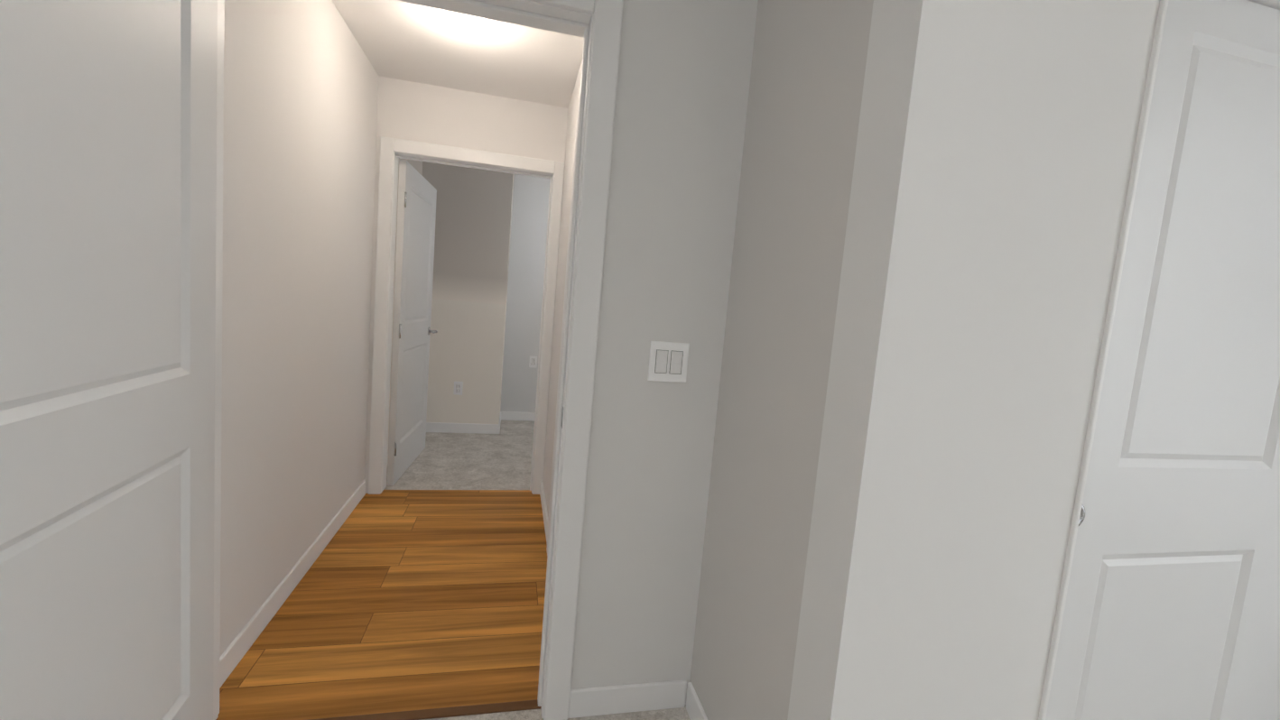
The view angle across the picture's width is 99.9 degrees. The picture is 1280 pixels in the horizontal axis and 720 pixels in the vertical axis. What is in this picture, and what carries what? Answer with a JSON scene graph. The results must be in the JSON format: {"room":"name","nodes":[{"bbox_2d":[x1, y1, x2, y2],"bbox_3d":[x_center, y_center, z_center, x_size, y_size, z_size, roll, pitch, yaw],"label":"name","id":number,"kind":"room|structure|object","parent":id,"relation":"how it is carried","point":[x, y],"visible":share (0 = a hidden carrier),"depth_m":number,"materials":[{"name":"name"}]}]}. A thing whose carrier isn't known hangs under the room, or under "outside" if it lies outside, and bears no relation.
{"room":"bedroom","nodes":[
{"label":"bedroom","id":0,"kind":"room"},
{"bbox_2d":[219,0,422,657],"bbox_3d":[-1.602,-0.535,3.015,0.120,2.750,3.370,3,6,-14],"label":"wall","id":1,"kind":"structure","parent":0,"point":[301,87],"depth_m":2.03,"materials":[{"name":"white paint"}]},
{"bbox_2d":[219,480,365,688],"bbox_3d":[-1.474,0.877,2.412,0.013,0.090,1.784,3,6,-14],"label":"baseboard","id":2,"kind":"structure","parent":1,"relation":"attached to","point":[236,650],"depth_m":2.08,"materials":[{"name":"white wood"}]},
{"bbox_2d":[215,490,547,719],"bbox_3d":[-0.966,1.003,2.543,1.475,0.100,1.945,3,6,-14],"label":"floor","id":3,"kind":"structure","parent":0,"point":[402,600],"depth_m":2.09,"materials":[{"name":"laminate"}]},
{"bbox_2d":[332,0,584,108],"bbox_3d":[-0.766,-1.532,2.352,1.475,0.100,1.940,3,6,-14],"label":"ceiling","id":4,"kind":"structure","parent":0,"point":[407,41],"depth_m":2.63,"materials":[{"name":"white paint"}]},
{"bbox_2d":[383,420,534,490],"bbox_3d":[-0.766,0.790,4.857,2.920,0.100,2.490,3,6,-14],"label":"floor carpet","id":5,"kind":"object","parent":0,"point":[502,460],"depth_m":4.08,"materials":[{"name":"grey carpet"}]},
{"bbox_2d":[364,75,567,493],"bbox_3d":[-1.067,-0.522,3.343,1.315,2.750,0.120,3,6,-14],"label":"wall","id":6,"kind":"structure","parent":0,"point":[424,113],"depth_m":3.19,"materials":[{"name":"white paint"}]},
{"bbox_2d":[386,159,437,485],"bbox_3d":[-1.558,-0.250,3.783,0.160,2.025,0.915,3,6,-14],"label":"room door","id":7,"kind":"structure","parent":6,"relation":"in","point":[415,237],"depth_m":3.62,"materials":[{"name":"white wood"}]},
{"bbox_2d":[368,136,564,494],"bbox_3d":[-1.080,-0.208,3.369,1.050,2.120,0.140,3,6,-14],"label":"door frame","id":8,"kind":"structure","parent":6,"relation":"attached to","point":[393,151],"depth_m":3.25,"materials":[{"name":"white wood"}]},
{"bbox_2d":[422,161,514,424],"bbox_3d":[-1.698,-0.748,5.071,0.870,2.750,0.700,3,6,-14],"label":"wall","id":9,"kind":"structure","parent":0,"point":[473,220],"depth_m":4.77,"materials":[{"name":"paint"}]},
{"bbox_2d":[454,381,463,395],"bbox_3d":[-1.636,0.254,4.838,0.072,0.116,0.008,3,6,-14],"label":"outlet","id":10,"kind":"object","parent":9,"relation":"attached to","point":[458,387],"visible":1,"depth_m":4.83,"materials":[{"name":"white plastic"}]},
{"bbox_2d":[426,422,500,434],"bbox_3d":[-1.650,0.617,4.877,0.733,0.090,0.021,3,6,-14],"label":"baseboard","id":11,"kind":"structure","parent":9,"relation":"attached to","point":[431,427],"depth_m":4.88,"materials":[{"name":"white wood"}]},
{"bbox_2d":[499,411,504,422],"bbox_3d":[-1.363,0.606,5.236,0.017,0.090,0.540,3,6,-14],"label":"baseboard","id":12,"kind":"structure","parent":9,"relation":"attached to","point":[502,413],"depth_m":5.52,"materials":[{"name":"white wood"}]},
{"bbox_2d":[504,411,535,421],"bbox_3d":[-0.637,0.620,5.711,1.650,0.090,0.017,3,6,-14],"label":"baseboard","id":13,"kind":"structure","parent":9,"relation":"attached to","point":[508,415],"depth_m":5.56,"materials":[{"name":"white wood"}]},
{"bbox_2d":[500,174,550,412],"bbox_3d":[-0.483,-0.703,5.660,1.770,2.750,0.120,3,6,-14],"label":"wall","id":14,"kind":"structure","parent":0,"point":[530,208],"depth_m":5.44,"materials":[{"name":"white paint"}]},
{"bbox_2d":[528,356,537,367],"bbox_3d":[-1.099,0.018,5.535,0.072,0.116,0.008,3,6,-14],"label":"electrical outlet","id":15,"kind":"object","parent":14,"relation":"attached to","point":[533,361],"visible":1,"depth_m":5.53,"materials":[{"name":"white plastic"}]},
{"bbox_2d":[422,704,690,719],"bbox_3d":[1.064,1.463,-0.344,4.120,0.100,4.665,3,6,-14],"label":"floor","id":16,"kind":"structure","parent":0,"point":[676,714],"depth_m":1.67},
{"bbox_2d":[542,60,582,517],"bbox_3d":[-0.280,-0.226,2.559,0.120,2.450,1.820,3,6,-14],"label":"wall","id":17,"kind":"structure","parent":0,"point":[573,111],"depth_m":3.07,"materials":[{"name":"white paint"}]},
{"bbox_2d":[539,481,548,544],"bbox_3d":[-0.555,0.883,3.136,0.013,0.090,0.800,3,6,-14],"label":"baseboard","id":18,"kind":"structure","parent":17,"relation":"attached to","point":[542,496],"depth_m":3.11,"materials":[{"name":"white wood"}]},
{"bbox_2d":[546,116,578,555],"bbox_3d":[-0.217,-0.019,2.206,0.138,2.120,0.940,3,6,-14],"label":"door frame","id":19,"kind":"structure","parent":17,"relation":"attached to","point":[561,333],"depth_m":2.60,"materials":[{"name":"white wood"}]},
{"bbox_2d":[570,0,758,704],"bbox_3d":[0.572,-0.385,1.737,3.920,3.070,0.120,3,6,-14],"label":"wall","id":20,"kind":"structure","parent":0,"point":[683,81],"depth_m":1.59,"materials":[{"name":"white paint"}]},
{"bbox_2d":[0,0,217,719],"bbox_3d":[-0.931,0.089,0.912,0.166,2.025,0.911,3,6,-14],"label":"bedroom door","id":21,"kind":"structure","parent":20,"relation":"in","point":[107,217],"depth_m":0.96,"materials":[{"name":"white wood"}]},
{"bbox_2d":[213,0,623,719],"bbox_3d":[-0.669,0.013,1.494,1.075,2.120,0.156,3,6,-14],"label":"door frame","id":22,"kind":"structure","parent":20,"relation":"attached to","point":[600,116],"depth_m":1.51,"materials":[{"name":"white wood"}]},
{"bbox_2d":[307,699,541,719],"bbox_3d":[-0.757,1.061,1.595,0.915,0.007,0.036,3,6,-14],"label":"trim","id":23,"kind":"structure","parent":20,"relation":"attached to","point":[466,710],"depth_m":1.63,"materials":[{"name":"brown wood"}]},
{"bbox_2d":[560,406,563,428],"bbox_3d":[-0.229,0.168,1.580,0.002,0.060,0.028,3,6,-14],"label":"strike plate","id":24,"kind":"structure","parent":20,"relation":"attached to","point":[561,417],"depth_m":1.57,"materials":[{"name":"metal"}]},
{"bbox_2d":[568,679,686,718],"bbox_3d":[-0.047,1.070,1.694,0.350,0.090,0.017,3,6,-14],"label":"baseboard","id":25,"kind":"structure","parent":20,"relation":"attached to","point":[618,700],"depth_m":1.69,"materials":[{"name":"white wood"}]},
{"bbox_2d":[648,341,689,382],"bbox_3d":[0.086,0.006,1.602,0.118,0.118,0.009,3,6,-14],"label":"light switch","id":26,"kind":"object","parent":20,"relation":"attached to","point":[668,361],"visible":1,"depth_m":1.60,"materials":[{"name":"white plastic"}]},
{"bbox_2d":[689,0,873,719],"bbox_3d":[0.407,-0.360,1.344,0.120,3.070,0.570,3,6,-14],"label":"wall","id":27,"kind":"structure","parent":0,"point":[808,70],"depth_m":1.31,"materials":[{"name":"white paint"}]},
{"bbox_2d":[680,682,708,719],"bbox_3d":[0.233,1.123,1.402,0.017,0.090,0.723,3,6,-14],"label":"baseboard","id":28,"kind":"structure","parent":27,"relation":"attached to","point":[694,709],"depth_m":1.68,"materials":[{"name":"white wood"}]},
{"bbox_2d":[787,0,1159,719],"bbox_3d":[1.531,-0.255,1.252,2.270,3.070,0.140,3,6,-14],"label":"wall","id":29,"kind":"structure","parent":0,"point":[995,148],"depth_m":1.01,"materials":[{"name":"white paint"}]},
{"bbox_2d":[1038,0,1279,719],"bbox_3d":[1.614,0.242,1.322,1.517,2.084,0.147,3,6,-14],"label":"trim","id":30,"kind":"structure","parent":29,"relation":"attached to","point":[1119,263],"depth_m":1.06,"materials":[{"name":"white wood"}]},
{"bbox_2d":[1045,0,1279,719],"bbox_3d":[1.268,0.257,1.243,0.775,1.996,0.038,3,6,-14],"label":"closet door","id":31,"kind":"structure","parent":29,"relation":"in","point":[1172,609],"depth_m":1.20,"materials":[{"name":"white wood"}]},
{"bbox_2d":[1260,629,1279,719],"bbox_3d":[1.945,0.293,1.454,0.775,1.996,0.038,3,6,-14],"label":"closet door","id":32,"kind":"structure","parent":29,"relation":"in","point":[1271,709],"depth_m":1.46,"materials":[{"name":"white wood"}]}
]}

